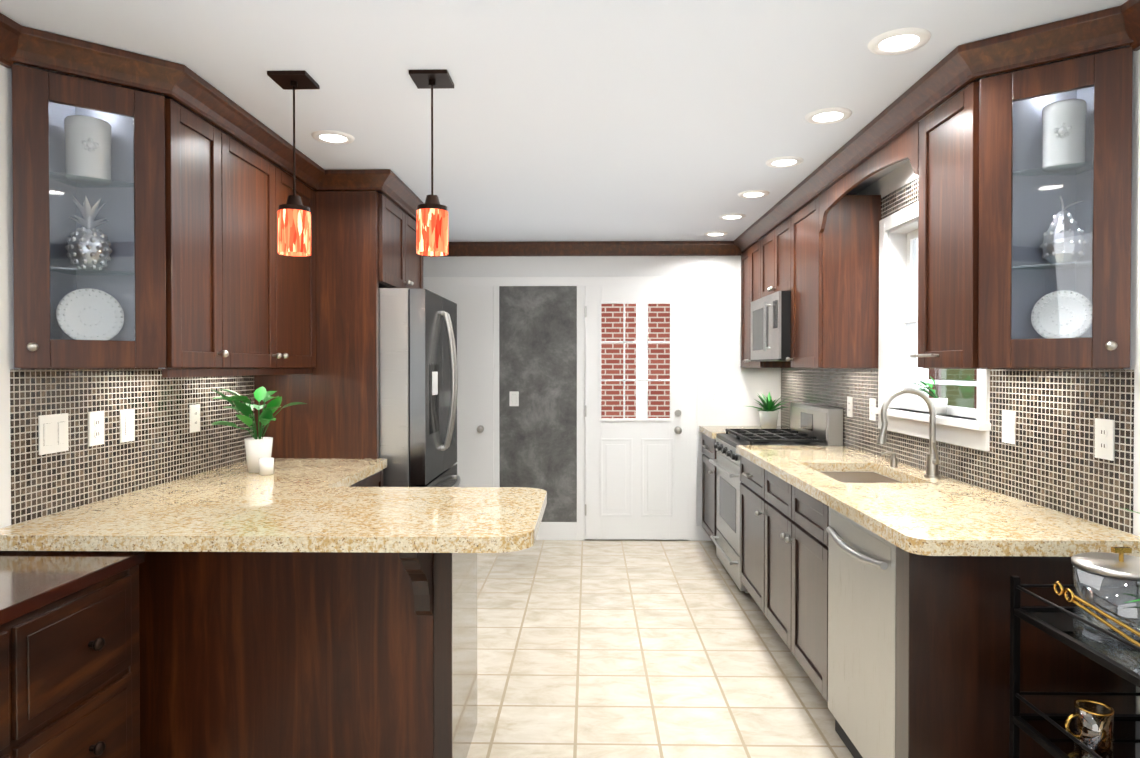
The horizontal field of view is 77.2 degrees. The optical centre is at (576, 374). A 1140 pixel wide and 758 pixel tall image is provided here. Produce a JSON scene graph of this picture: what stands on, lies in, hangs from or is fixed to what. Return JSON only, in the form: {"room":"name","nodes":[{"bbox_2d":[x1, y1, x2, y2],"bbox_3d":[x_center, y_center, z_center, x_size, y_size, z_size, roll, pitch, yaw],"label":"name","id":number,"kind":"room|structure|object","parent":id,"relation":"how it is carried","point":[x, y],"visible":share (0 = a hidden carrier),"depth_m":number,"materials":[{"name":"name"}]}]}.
{"room":"kitchen","nodes":[
{"label":"kitchen","id":0,"kind":"room"},
{"bbox_2d":[0,62,88,527],"bbox_3d":[-1.781,0.178,2.243,0.150,2.410,7.465,0,1,1],"label":"wall","id":1,"kind":"structure","parent":0,"point":[6,304],"depth_m":2.14,"materials":[{"name":"white paint"}]},
{"bbox_2d":[0,13,20,67],"bbox_3d":[-1.699,-0.953,0.394,0.084,0.105,3.494,0,1,1],"label":"crown molding","id":2,"kind":"structure","parent":1,"relation":"attached to","point":[10,30],"depth_m":2.08,"materials":[{"name":"brown wood"}]},
{"bbox_2d":[10,369,253,524],"bbox_3d":[-1.692,0.213,2.936,0.004,0.471,1.563,0,1,1],"label":"backsplash","id":3,"kind":"structure","parent":1,"relation":"attached to","point":[166,446],"depth_m":2.62,"materials":[{"name":"tile"}]},
{"bbox_2d":[38,413,68,454],"bbox_3d":[-1.696,0.193,2.319,0.009,0.125,0.123,0,1,1],"label":"light switch","id":4,"kind":"object","parent":3,"relation":"attached to","point":[53,433],"visible":1,"depth_m":2.31,"materials":[{"name":"white plastic"}]},
{"bbox_2d":[88,411,103,445],"bbox_3d":[-1.693,0.191,2.519,0.008,0.120,0.075,0,1,1],"label":"electrical outlet","id":5,"kind":"object","parent":3,"relation":"attached to","point":[95,428],"visible":1,"depth_m":2.51,"materials":[{"name":"white plastic"}]},
{"bbox_2d":[120,409,134,442],"bbox_3d":[-1.689,0.194,2.689,0.009,0.120,0.075,0,1,1],"label":"light switch","id":6,"kind":"object","parent":3,"relation":"attached to","point":[127,432],"visible":1,"depth_m":2.68,"materials":[{"name":"white plastic"}]},
{"bbox_2d":[189,404,199,432],"bbox_3d":[-1.682,0.194,3.149,0.008,0.120,0.075,0,1,1],"label":"electrical outlet","id":7,"kind":"object","parent":3,"relation":"attached to","point":[194,410],"visible":1,"depth_m":3.14,"materials":[{"name":"white plastic"}]},
{"bbox_2d":[48,54,235,373],"bbox_3d":[-1.534,-0.524,2.582,0.328,1.008,0.473,0,1,1],"label":"upper cabinet","id":8,"kind":"object","parent":1,"relation":"attached to","point":[169,209],"depth_m":2.40,"materials":[{"name":"brown wood"}]},
{"bbox_2d":[64,115,111,184],"bbox_3d":[-1.596,-0.733,2.335,0.128,0.196,0.129,0,1,1],"label":"canister","id":9,"kind":"object","parent":8,"relation":"on","point":[68,148],"visible":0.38,"depth_m":2.29,"materials":[{"name":"white ceramic"}]},
{"bbox_2d":[65,196,111,270],"bbox_3d":[-1.595,-0.458,2.339,0.129,0.235,0.128,0,1,1],"label":"pineapple","id":10,"kind":"object","parent":8,"relation":"on","point":[77,238],"depth_m":2.31,"materials":[{"name":"silver metal"}]},
{"bbox_2d":[56,288,123,339],"bbox_3d":[-1.573,-0.160,2.313,0.142,0.240,0.125,0,1,1],"label":"plate","id":11,"kind":"object","parent":8,"relation":"on","point":[98,304],"depth_m":2.32,"materials":[{"name":"white ceramic"}]},
{"bbox_2d":[236,114,319,373],"bbox_3d":[-1.524,-0.531,3.203,0.328,1.008,1.008,0,1,1],"label":"upper cabinet","id":12,"kind":"object","parent":1,"relation":"attached to","point":[278,295],"depth_m":3.17,"materials":[{"name":"brown wood"}]},
{"bbox_2d":[320,170,422,301],"bbox_3d":[-1.339,-0.766,4.211,0.662,0.558,0.935,0,1,1],"label":"upper cabinet","id":13,"kind":"object","parent":1,"relation":"attached to","point":[368,243],"depth_m":3.70,"materials":[{"name":"brown wood"}]},
{"bbox_2d":[0,0,1127,241],"bbox_3d":[-0.056,-1.076,2.200,3.700,0.100,7.565,0,1,1],"label":"ceiling","id":14,"kind":"structure","parent":0,"point":[618,120],"depth_m":2.54,"materials":[{"name":"white paint"}]},
{"bbox_2d":[267,70,319,255],"bbox_3d":[-0.982,-0.724,2.484,0.130,0.610,0.130,0,1,1],"label":"pendant light","id":15,"kind":"object","parent":14,"relation":"hanging from","point":[294,226],"visible":1,"depth_m":2.45,"materials":[{"name":"glass"}]},
{"bbox_2d":[311,130,354,143],"bbox_3d":[-1.060,-1.031,3.115,0.180,0.009,0.180,0,1,1],"label":"recessed light","id":16,"kind":"object","parent":14,"relation":"in","point":[331,137],"visible":1,"depth_m":3.10,"materials":[{"name":"white paint"}]},
{"bbox_2d":[409,69,453,255],"bbox_3d":[-0.500,-0.724,2.476,0.130,0.610,0.130,0,1,1],"label":"pendant light","id":17,"kind":"object","parent":14,"relation":"hanging from","point":[431,225],"visible":0.98,"depth_m":2.44,"materials":[{"name":"glass"}]},
{"bbox_2d":[704,231,727,236],"bbox_3d":[1.049,-1.055,5.379,0.180,0.009,0.180,0,1,1],"label":"recessed light","id":18,"kind":"object","parent":14,"relation":"in","point":[715,233],"visible":0.96,"depth_m":5.35,"materials":[{"name":"white paint"}]},
{"bbox_2d":[718,213,745,219],"bbox_3d":[1.038,-1.048,4.759,0.180,0.009,0.180,0,1,1],"label":"recessed light","id":19,"kind":"object","parent":14,"relation":"in","point":[733,216],"visible":0.98,"depth_m":4.74,"materials":[{"name":"white paint"}]},
{"bbox_2d":[738,190,768,197],"bbox_3d":[1.028,-1.042,4.139,0.180,0.009,0.180,0,1,1],"label":"recessed light","id":20,"kind":"object","parent":14,"relation":"in","point":[754,194],"visible":0.98,"depth_m":4.12,"materials":[{"name":"white paint"}]},
{"bbox_2d":[765,156,802,167],"bbox_3d":[1.016,-1.035,3.489,0.180,0.009,0.180,0,1,1],"label":"recessed light","id":21,"kind":"object","parent":14,"relation":"in","point":[783,161],"visible":0.96,"depth_m":3.47,"materials":[{"name":"white paint"}]},
{"bbox_2d":[804,107,851,123],"bbox_3d":[1.005,-1.028,2.850,0.180,0.009,0.180,0,1,1],"label":"recessed light","id":22,"kind":"object","parent":14,"relation":"in","point":[829,115],"visible":1,"depth_m":2.83,"materials":[{"name":"white paint"}]},
{"bbox_2d":[867,27,930,54],"bbox_3d":[0.994,-1.022,2.200,0.180,0.009,0.180,0,1,1],"label":"recessed light","id":23,"kind":"object","parent":14,"relation":"in","point":[899,41],"visible":1,"depth_m":2.19,"materials":[{"name":"white paint"}]},
{"bbox_2d":[423,256,780,539],"bbox_3d":[0.007,0.140,5.870,3.300,2.410,0.150,0,1,1],"label":"wall","id":24,"kind":"structure","parent":0,"point":[729,378],"depth_m":5.77,"materials":[{"name":"white paint"}]},
{"bbox_2d":[423,286,493,486],"bbox_3d":[-1.062,0.311,5.762,0.785,2.050,0.099,0,1,1],"label":"door","id":25,"kind":"structure","parent":24,"relation":"attached to","point":[475,394],"depth_m":5.78,"materials":[{"name":"white paint"}]},
{"bbox_2d":[499,286,576,521],"bbox_3d":[-0.310,0.243,5.795,0.628,1.914,0.012,0,1,1],"label":"chalkboard","id":26,"kind":"object","parent":24,"relation":"attached to","point":[538,372],"visible":0.79,"depth_m":5.79,"materials":[{"name":"concrete"}]},
{"bbox_2d":[509,391,518,405],"bbox_3d":[-0.504,0.199,5.787,0.075,0.120,0.009,0,1,1],"label":"light switch","id":27,"kind":"object","parent":26,"relation":"attached to","point":[513,398],"visible":1,"depth_m":5.79,"materials":[{"name":"white plastic"}]},
{"bbox_2d":[423,276,696,540],"bbox_3d":[-0.277,0.279,5.791,2.495,2.135,0.020,0,1,1],"label":"door frame","id":28,"kind":"structure","parent":24,"relation":"attached to","point":[561,530],"depth_m":5.77,"materials":[{"name":"white paint"}]},
{"bbox_2d":[423,241,757,256],"bbox_3d":[0.005,-1.009,5.744,3.306,0.105,0.084,0,1,1],"label":"crown molding","id":29,"kind":"structure","parent":24,"relation":"attached to","point":[560,248],"depth_m":5.73,"materials":[{"name":"brown wood"}]},
{"bbox_2d":[585,286,687,539],"bbox_3d":[0.484,0.311,5.731,0.833,2.048,0.107,0,1,1],"label":"door","id":30,"kind":"structure","parent":24,"relation":"attached to","point":[636,478],"depth_m":5.75,"materials":[{"name":"white paint"}]},
{"bbox_2d":[601,304,669,417],"bbox_3d":[0.479,-0.106,5.781,0.573,0.945,0.004,0,1,1],"label":"window","id":31,"kind":"structure","parent":30,"relation":"in","point":[635,360],"depth_m":5.78,"materials":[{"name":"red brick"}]},
{"bbox_2d":[696,526,711,540],"bbox_3d":[-0.056,1.324,2.225,3.300,0.120,7.165,0,1,1],"label":"baseboard","id":32,"kind":"structure","parent":24,"relation":"attached to","point":[702,534],"depth_m":5.78,"materials":[{"name":"white paint"}]},
{"bbox_2d":[467,540,853,757],"bbox_3d":[-0.056,1.434,2.226,3.700,0.100,7.565,0,1,1],"label":"floor","id":33,"kind":"structure","parent":0,"point":[633,649],"depth_m":3.38,"materials":[{"name":"beige tile"}]},
{"bbox_2d":[0,551,144,757],"bbox_3d":[-1.472,0.954,1.372,0.491,0.878,1.388,0,1,1],"label":"dresser","id":34,"kind":"object","parent":33,"relation":"on","point":[69,659],"visible":1,"depth_m":1.80,"materials":[{"name":"brown wood"}]},
{"bbox_2d":[139,554,476,757],"bbox_3d":[-1.044,0.938,2.598,1.300,0.884,0.585,0,1,1],"label":"base cabinet","id":35,"kind":"object","parent":33,"relation":"on","point":[314,594],"depth_m":2.30,"materials":[{"name":"brown wood"}]},
{"bbox_2d":[0,458,546,553],"bbox_3d":[-0.900,0.469,2.857,1.580,0.044,1.697,0,1,1],"label":"countertop","id":36,"kind":"structure","parent":35,"relation":"on","point":[308,505],"depth_m":2.27,"materials":[{"name":"beige stone"}]},
{"bbox_2d":[211,387,306,472],"bbox_3d":[-1.436,0.250,3.246,0.382,0.383,0.369,0,1,1],"label":"plant","id":37,"kind":"object","parent":36,"relation":"on","point":[258,447],"visible":0.94,"depth_m":3.21,"materials":[{"name":"green plant"}]},
{"bbox_2d":[259,457,273,474],"bbox_3d":[-1.375,0.408,3.166,0.062,0.070,0.062,0,1,1],"label":"candle","id":38,"kind":"object","parent":36,"relation":"on","point":[266,466],"visible":1,"depth_m":3.14,"materials":[{"name":"white wax"}]},
{"bbox_2d":[379,288,460,486],"bbox_3d":[-1.174,0.453,4.220,0.936,1.820,0.910,0,1,1],"label":"refrigerator","id":39,"kind":"object","parent":33,"relation":"on","point":[418,380],"visible":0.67,"depth_m":3.76,"materials":[{"name":"silver metal"}]},
{"bbox_2d":[702,434,785,543],"bbox_3d":[1.328,0.908,5.477,0.634,0.884,0.594,0,1,1],"label":"base cabinet","id":40,"kind":"object","parent":33,"relation":"on","point":[708,469],"depth_m":5.46,"materials":[{"name":"brown wood"}]},
{"bbox_2d":[699,426,788,437],"bbox_3d":[1.318,0.442,5.473,0.654,0.044,0.594,0,1,1],"label":"countertop","id":41,"kind":"structure","parent":40,"relation":"on","point":[711,431],"depth_m":5.52,"materials":[{"name":"beige stone"}]},
{"bbox_2d":[748,392,789,428],"bbox_3d":[1.462,0.276,5.455,0.361,0.285,0.448,0,1,1],"label":"plant","id":42,"kind":"object","parent":41,"relation":"on","point":[768,413],"visible":0.94,"depth_m":5.41,"materials":[{"name":"green plant"}]},
{"bbox_2d":[740,458,758,605],"bbox_3d":[1.302,0.923,3.992,0.634,0.884,0.678,0,1,1],"label":"base cabinet","id":43,"kind":"object","parent":33,"relation":"on","point":[749,473],"depth_m":4.08,"materials":[{"name":"brown wood"}]},
{"bbox_2d":[759,466,782,639],"bbox_3d":[1.293,0.929,3.470,0.634,0.884,0.621,0,1,1],"label":"base cabinet","id":44,"kind":"object","parent":33,"relation":"on","point":[770,487],"depth_m":3.61,"materials":[{"name":"brown wood"}]},
{"bbox_2d":[709,402,842,592],"bbox_3d":[1.286,0.782,4.754,0.680,1.150,0.838,0,1,1],"label":"range","id":45,"kind":"object","parent":33,"relation":"on","point":[814,425],"visible":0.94,"depth_m":4.62,"materials":[{"name":"silver metal"}]},
{"bbox_2d":[826,507,895,757],"bbox_3d":[1.233,0.943,2.421,0.629,0.878,0.594,0,1,1],"label":"dishwasher","id":46,"kind":"object","parent":33,"relation":"on","point":[861,625],"visible":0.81,"depth_m":2.39,"materials":[{"name":"silver metal"}]},
{"bbox_2d":[783,482,1002,741],"bbox_3d":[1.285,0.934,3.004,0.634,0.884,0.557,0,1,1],"label":"base cabinet","id":47,"kind":"object","parent":33,"relation":"on","point":[949,666],"depth_m":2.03,"materials":[{"name":"brown wood"}]},
{"bbox_2d":[736,446,1139,557],"bbox_3d":[1.277,0.466,3.143,0.654,0.044,2.366,0,1,1],"label":"countertop","id":48,"kind":"structure","parent":47,"relation":"on","point":[930,514],"depth_m":2.35,"materials":[{"name":"beige stone"}]},
{"bbox_2d":[811,466,906,481],"bbox_3d":[1.287,0.583,3.242,0.378,0.216,0.628,0,1,1],"label":"sink","id":49,"kind":"object","parent":48,"relation":"in","point":[843,475],"depth_m":3.43,"materials":[{"name":"silver metal"}]},
{"bbox_2d":[877,388,940,478],"bbox_3d":[1.435,0.250,3.208,0.267,0.387,0.428,0,1,1],"label":"faucet","id":50,"kind":"object","parent":48,"relation":"on","point":[932,459],"depth_m":3.07,"materials":[{"name":"silver metal"}]},
{"bbox_2d":[1009,576,1139,757],"bbox_3d":[1.367,0.969,1.494,0.412,0.845,0.890,0,1,1],"label":"bar cart","id":51,"kind":"object","parent":33,"relation":"on","point":[1049,733],"visible":0.85,"depth_m":1.82,"materials":[{"name":"black metal"}]},
{"bbox_2d":[1064,699,1114,752],"bbox_3d":[1.271,0.873,1.775,0.112,0.096,0.082,0,1,1],"label":"glass mug","id":52,"kind":"object","parent":51,"relation":"on","point":[1075,714],"visible":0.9,"depth_m":1.77,"materials":[{"name":"clear glass"}]},
{"bbox_2d":[1053,582,1139,646],"bbox_3d":[1.224,0.569,1.577,0.126,0.130,0.334,0,1,1],"label":"tongs","id":53,"kind":"object","parent":51,"relation":"on","point":[1095,615],"visible":1,"depth_m":1.64,"materials":[{"name":"gold metal"}]},
{"bbox_2d":[1071,547,1139,651],"bbox_3d":[1.305,0.523,1.710,0.198,0.217,0.198,0,1,1],"label":"ice bucket","id":54,"kind":"object","parent":51,"relation":"on","point":[1120,565],"visible":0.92,"depth_m":1.70,"materials":[{"name":"clear glass"}]},
{"bbox_2d":[843,45,1139,713],"bbox_3d":[1.668,0.179,2.183,0.150,2.410,7.465,0,1,1],"label":"wall","id":55,"kind":"structure","parent":0,"point":[896,179],"depth_m":2.03,"materials":[{"name":"white paint"}]},
{"bbox_2d":[739,234,746,367],"bbox_3d":[1.486,-0.555,5.560,0.328,1.008,0.396,0,1,1],"label":"upper cabinet","id":56,"kind":"object","parent":55,"relation":"attached to","point":[742,241],"depth_m":5.66,"materials":[{"name":"brown wood"}]},
{"bbox_2d":[759,214,770,298],"bbox_3d":[1.474,-0.784,4.865,0.328,0.536,0.439,0,1,1],"label":"upper cabinet","id":57,"kind":"object","parent":55,"relation":"attached to","point":[765,226],"depth_m":4.96,"materials":[{"name":"brown wood"}]},
{"bbox_2d":[747,226,786,367],"bbox_3d":[1.481,-0.552,5.285,0.328,1.008,0.395,0,1,1],"label":"upper cabinet","id":58,"kind":"object","parent":55,"relation":"attached to","point":[752,252],"depth_m":5.34,"materials":[{"name":"brown wood"}]},
{"bbox_2d":[771,202,786,293],"bbox_3d":[1.469,-0.781,4.545,0.328,0.536,0.442,0,1,1],"label":"upper cabinet","id":59,"kind":"object","parent":55,"relation":"attached to","point":[779,234],"depth_m":4.59,"materials":[{"name":"brown wood"}]},
{"bbox_2d":[751,291,790,360],"bbox_3d":[1.409,-0.299,4.711,0.433,0.423,0.752,0,1,1],"label":"over-the-range microwave","id":60,"kind":"object","parent":59,"relation":"attached to","point":[770,327],"visible":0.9,"depth_m":4.51,"materials":[{"name":"silver metal"}]},
{"bbox_2d":[787,174,880,367],"bbox_3d":[1.460,-0.540,4.062,0.328,1.008,0.529,0,1,1],"label":"upper cabinet","id":61,"kind":"object","parent":55,"relation":"attached to","point":[833,241],"depth_m":3.80,"materials":[{"name":"brown wood"}]},
{"bbox_2d":[871,202,990,450],"bbox_3d":[1.652,-0.257,3.272,0.180,1.100,1.050,0,1,1],"label":"window","id":62,"kind":"structure","parent":55,"relation":"in","point":[897,253],"depth_m":3.66,"materials":[{"name":"white paint"}]},
{"bbox_2d":[914,376,947,414],"bbox_3d":[1.590,0.093,3.231,0.145,0.177,0.131,0,1,1],"label":"potted plant","id":63,"kind":"object","parent":62,"relation":"on","point":[940,405],"visible":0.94,"depth_m":3.18,"materials":[{"name":"white ceramic"}]},
{"bbox_2d":[781,178,1133,533],"bbox_3d":[1.621,-0.248,3.897,0.004,1.372,3.729,0,1,1],"label":"backsplash","id":64,"kind":"structure","parent":55,"relation":"attached to","point":[1048,459],"depth_m":2.49,"materials":[{"name":"tile"}]},
{"bbox_2d":[847,396,852,416],"bbox_3d":[1.620,0.193,4.232,0.008,0.120,0.075,0,1,1],"label":"electrical outlet","id":65,"kind":"object","parent":64,"relation":"attached to","point":[849,406],"visible":1,"depth_m":4.22,"materials":[{"name":"white plastic"}]},
{"bbox_2d":[869,398,875,420],"bbox_3d":[1.615,0.191,3.892,0.008,0.120,0.075,0,1,1],"label":"electrical outlet","id":66,"kind":"object","parent":64,"relation":"attached to","point":[872,404],"visible":0.83,"depth_m":3.89,"materials":[{"name":"white plastic"}]},
{"bbox_2d":[1002,410,1014,443],"bbox_3d":[1.592,0.194,2.632,0.009,0.120,0.075,0,1,1],"label":"light switch","id":67,"kind":"object","parent":64,"relation":"attached to","point":[1008,426],"visible":1,"depth_m":2.62,"materials":[{"name":"white plastic"}]},
{"bbox_2d":[1095,418,1114,460],"bbox_3d":[1.584,0.195,2.142,0.008,0.120,0.075,0,1,1],"label":"electrical outlet","id":68,"kind":"object","parent":64,"relation":"attached to","point":[1104,438],"visible":1,"depth_m":2.13,"materials":[{"name":"white plastic"}]},
{"bbox_2d":[911,34,1102,368],"bbox_3d":[1.432,-0.522,2.430,0.328,1.008,0.454,0,1,1],"label":"upper cabinet","id":69,"kind":"object","parent":55,"relation":"attached to","point":[991,190],"depth_m":2.25,"materials":[{"name":"brown wood"}]},
{"bbox_2d":[1031,290,1091,338],"bbox_3d":[1.477,-0.149,2.171,0.130,0.216,0.102,0,1,1],"label":"plate","id":70,"kind":"object","parent":69,"relation":"on","point":[1069,314],"depth_m":2.18,"materials":[{"name":"white ceramic"}]},
{"bbox_2d":[1040,196,1086,264],"bbox_3d":[1.495,-0.441,2.193,0.119,0.207,0.118,0,1,1],"label":"pear","id":71,"kind":"object","parent":69,"relation":"on","point":[1060,221],"depth_m":2.16,"materials":[{"name":"silver metal"}]},
{"bbox_2d":[1042,99,1086,172],"bbox_3d":[1.496,-0.731,2.188,0.113,0.196,0.117,0,1,1],"label":"canister","id":72,"kind":"object","parent":69,"relation":"on","point":[1066,126],"visible":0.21,"depth_m":2.15,"materials":[{"name":"white ceramic"}]},
{"bbox_2d":[1121,0,1139,50],"bbox_3d":[1.522,-0.952,0.308,0.084,0.105,3.434,0,1,1],"label":"crown molding","id":73,"kind":"structure","parent":55,"relation":"attached to","point":[1130,9],"depth_m":1.97,"materials":[{"name":"brown wood"}]},
{"label":"outside","id":74,"kind":"structure","parent":0,"visible":0},
{"bbox_2d":[916,239,976,407],"bbox_3d":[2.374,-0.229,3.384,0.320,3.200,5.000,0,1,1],"label":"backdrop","id":75,"kind":"structure","parent":74,"point":[938,372],"depth_m":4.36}
]}

